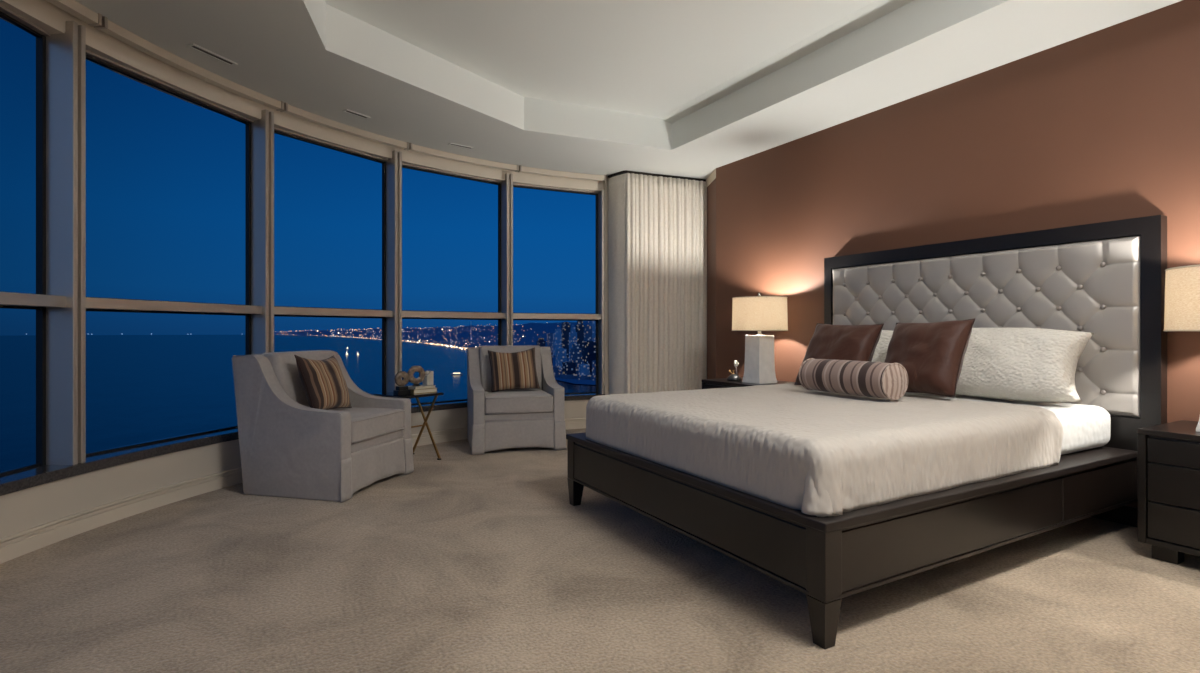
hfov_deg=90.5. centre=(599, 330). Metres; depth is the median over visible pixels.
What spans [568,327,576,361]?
tower building
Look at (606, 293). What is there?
wall
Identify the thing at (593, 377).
tower building
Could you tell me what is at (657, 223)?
curtain
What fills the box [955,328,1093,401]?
pillow sham
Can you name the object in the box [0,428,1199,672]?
floor
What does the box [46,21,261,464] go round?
window
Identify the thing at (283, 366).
backrest
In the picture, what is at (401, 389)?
disc sculpture
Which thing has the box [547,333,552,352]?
tower building
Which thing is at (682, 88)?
ceiling
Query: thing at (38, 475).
sill
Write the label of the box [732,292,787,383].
table lamp
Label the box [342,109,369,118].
ceiling vent
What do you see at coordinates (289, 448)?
armchair
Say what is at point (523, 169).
shade cassette
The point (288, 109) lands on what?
shade cassette
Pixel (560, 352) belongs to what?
tower building
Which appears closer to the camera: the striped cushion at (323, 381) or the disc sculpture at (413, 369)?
the striped cushion at (323, 381)
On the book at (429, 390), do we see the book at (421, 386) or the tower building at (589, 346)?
the book at (421, 386)
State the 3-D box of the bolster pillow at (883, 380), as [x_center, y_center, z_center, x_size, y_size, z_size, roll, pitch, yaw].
[1.526,0.288,3.633,0.228,0.222,0.665,0,0,-26]
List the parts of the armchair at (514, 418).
arm, seat frame, arm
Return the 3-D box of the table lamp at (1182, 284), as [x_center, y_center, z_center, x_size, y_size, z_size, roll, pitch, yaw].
[3.031,0.067,2.833,0.511,0.842,0.511,0,0,-29]
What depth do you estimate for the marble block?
5.28 m
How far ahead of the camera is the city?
8475.05 m
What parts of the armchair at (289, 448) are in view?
arm, arm, seat frame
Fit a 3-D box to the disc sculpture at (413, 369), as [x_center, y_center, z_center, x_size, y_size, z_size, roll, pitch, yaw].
[-1.605,0.399,5.200,0.165,0.179,0.045,0,0,-39]
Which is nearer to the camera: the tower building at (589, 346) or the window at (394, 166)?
the window at (394, 166)
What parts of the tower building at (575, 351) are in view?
tower crown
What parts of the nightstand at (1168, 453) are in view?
drawer, drawer, drawer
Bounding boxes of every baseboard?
[0,418,585,563]
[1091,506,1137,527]
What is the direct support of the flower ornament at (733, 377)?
on the nightstand at (722, 382)
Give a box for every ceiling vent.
[187,43,237,65]
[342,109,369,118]
[448,143,472,148]
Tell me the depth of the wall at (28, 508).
3.62 m
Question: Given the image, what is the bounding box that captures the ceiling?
[75,0,1181,178]
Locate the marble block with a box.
[422,371,433,385]
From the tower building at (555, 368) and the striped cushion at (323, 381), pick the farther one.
the tower building at (555, 368)
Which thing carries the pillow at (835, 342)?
on the bedspread
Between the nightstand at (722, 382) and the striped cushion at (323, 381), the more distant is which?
the nightstand at (722, 382)
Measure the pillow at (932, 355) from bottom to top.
0.568 m
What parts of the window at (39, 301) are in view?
frame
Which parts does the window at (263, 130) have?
frame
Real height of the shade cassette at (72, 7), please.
0.062 m
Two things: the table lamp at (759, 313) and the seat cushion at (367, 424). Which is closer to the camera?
the seat cushion at (367, 424)
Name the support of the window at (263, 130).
in the wall at (28, 508)
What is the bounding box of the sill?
[0,393,604,495]
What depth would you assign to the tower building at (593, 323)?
1991.01 m
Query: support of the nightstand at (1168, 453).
on the floor
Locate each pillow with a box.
[794,323,883,384]
[799,358,907,399]
[884,319,974,397]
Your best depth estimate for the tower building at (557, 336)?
2586.64 m
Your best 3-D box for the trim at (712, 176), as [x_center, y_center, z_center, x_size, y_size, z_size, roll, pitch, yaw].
[1.290,-1.750,7.019,0.399,0.105,0.694,0,0,-29]
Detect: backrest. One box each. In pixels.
[263,350,335,406]
[479,345,541,390]
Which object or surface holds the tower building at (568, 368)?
on the sea
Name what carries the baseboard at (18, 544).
attached to the wall at (28, 508)
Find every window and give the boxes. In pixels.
[0,5,65,475]
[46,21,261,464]
[251,109,391,392]
[386,150,504,404]
[501,173,603,393]
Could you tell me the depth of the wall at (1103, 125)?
4.16 m
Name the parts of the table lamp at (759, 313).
lamp shade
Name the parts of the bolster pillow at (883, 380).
panel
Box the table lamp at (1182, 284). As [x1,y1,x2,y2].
[1163,265,1199,431]
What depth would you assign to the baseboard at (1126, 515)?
3.47 m
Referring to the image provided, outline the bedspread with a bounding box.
[586,382,1063,516]
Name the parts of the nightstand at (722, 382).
drawer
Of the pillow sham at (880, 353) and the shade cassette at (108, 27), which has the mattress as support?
the pillow sham at (880, 353)
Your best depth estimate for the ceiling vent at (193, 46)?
3.88 m
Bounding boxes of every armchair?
[232,350,413,502]
[467,345,566,454]
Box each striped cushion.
[294,355,351,409]
[488,347,539,392]
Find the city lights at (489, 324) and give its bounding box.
[151,324,533,349]
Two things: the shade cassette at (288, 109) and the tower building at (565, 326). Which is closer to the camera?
the shade cassette at (288, 109)
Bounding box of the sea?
[0,335,595,471]
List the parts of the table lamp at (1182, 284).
lamp shade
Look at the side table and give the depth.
5.22 m
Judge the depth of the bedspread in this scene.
2.67 m
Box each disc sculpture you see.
[393,371,410,394]
[407,366,424,386]
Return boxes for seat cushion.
[329,407,403,443]
[485,390,552,413]
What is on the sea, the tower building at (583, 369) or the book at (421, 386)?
the tower building at (583, 369)
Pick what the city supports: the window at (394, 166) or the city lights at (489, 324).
the city lights at (489, 324)
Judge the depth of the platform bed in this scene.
3.29 m
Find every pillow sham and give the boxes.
[871,330,892,361]
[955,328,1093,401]
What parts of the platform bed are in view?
leg, foot rail, leg, tufted panel, rail, headboard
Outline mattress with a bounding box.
[905,392,1110,454]
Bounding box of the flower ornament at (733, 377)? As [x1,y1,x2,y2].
[727,360,741,380]
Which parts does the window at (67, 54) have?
frame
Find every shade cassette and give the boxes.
[46,0,101,25]
[94,16,283,110]
[280,103,408,149]
[407,143,518,171]
[518,165,605,181]
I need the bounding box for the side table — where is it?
[373,392,443,459]
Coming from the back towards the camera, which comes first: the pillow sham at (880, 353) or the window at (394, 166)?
the window at (394, 166)
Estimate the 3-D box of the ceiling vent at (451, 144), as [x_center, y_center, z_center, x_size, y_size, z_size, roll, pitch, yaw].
[-1.359,-1.798,5.809,0.240,0.008,0.060,0,0,-37]
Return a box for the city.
[274,321,595,384]
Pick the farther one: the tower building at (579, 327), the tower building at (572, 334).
the tower building at (579, 327)
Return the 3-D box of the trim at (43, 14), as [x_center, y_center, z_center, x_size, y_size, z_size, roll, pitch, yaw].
[-0.675,-1.727,2.901,5.354,0.170,7.042,0,0,-29]
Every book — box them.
[408,385,435,389]
[408,388,436,393]
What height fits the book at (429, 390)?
0.036 m
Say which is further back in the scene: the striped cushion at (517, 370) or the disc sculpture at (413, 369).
the striped cushion at (517, 370)
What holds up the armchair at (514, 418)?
on the floor
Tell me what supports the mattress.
on the platform bed
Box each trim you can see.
[0,0,603,191]
[706,168,715,186]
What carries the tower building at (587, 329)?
on the sea
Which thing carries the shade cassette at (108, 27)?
attached to the window at (67, 54)
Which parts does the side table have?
table frame, leg, leg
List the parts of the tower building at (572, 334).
tower crown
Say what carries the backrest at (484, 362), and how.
on the armchair at (514, 418)
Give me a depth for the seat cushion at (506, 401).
5.53 m
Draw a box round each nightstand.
[702,377,794,388]
[1137,420,1199,564]
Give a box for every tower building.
[536,338,545,346]
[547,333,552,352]
[553,329,561,356]
[553,366,559,376]
[556,348,565,373]
[561,362,576,378]
[562,322,569,359]
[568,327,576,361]
[570,344,581,374]
[575,321,584,361]
[577,364,590,379]
[584,325,591,341]
[584,341,595,375]
[589,321,595,341]
[591,360,595,380]
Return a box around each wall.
[0,400,588,538]
[604,176,608,394]
[707,0,1199,507]
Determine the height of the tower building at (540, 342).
96.198 m
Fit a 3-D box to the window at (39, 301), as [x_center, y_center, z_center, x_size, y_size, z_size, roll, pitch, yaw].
[-2.982,-0.483,2.648,0.688,2.458,1.293,0,0,-29]
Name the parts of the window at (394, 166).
frame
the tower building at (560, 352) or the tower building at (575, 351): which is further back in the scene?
the tower building at (560, 352)
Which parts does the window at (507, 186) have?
frame, frame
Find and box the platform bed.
[566,215,1166,648]
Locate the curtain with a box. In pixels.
[608,170,706,394]
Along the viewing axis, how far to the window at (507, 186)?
6.74 m
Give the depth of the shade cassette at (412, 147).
6.11 m

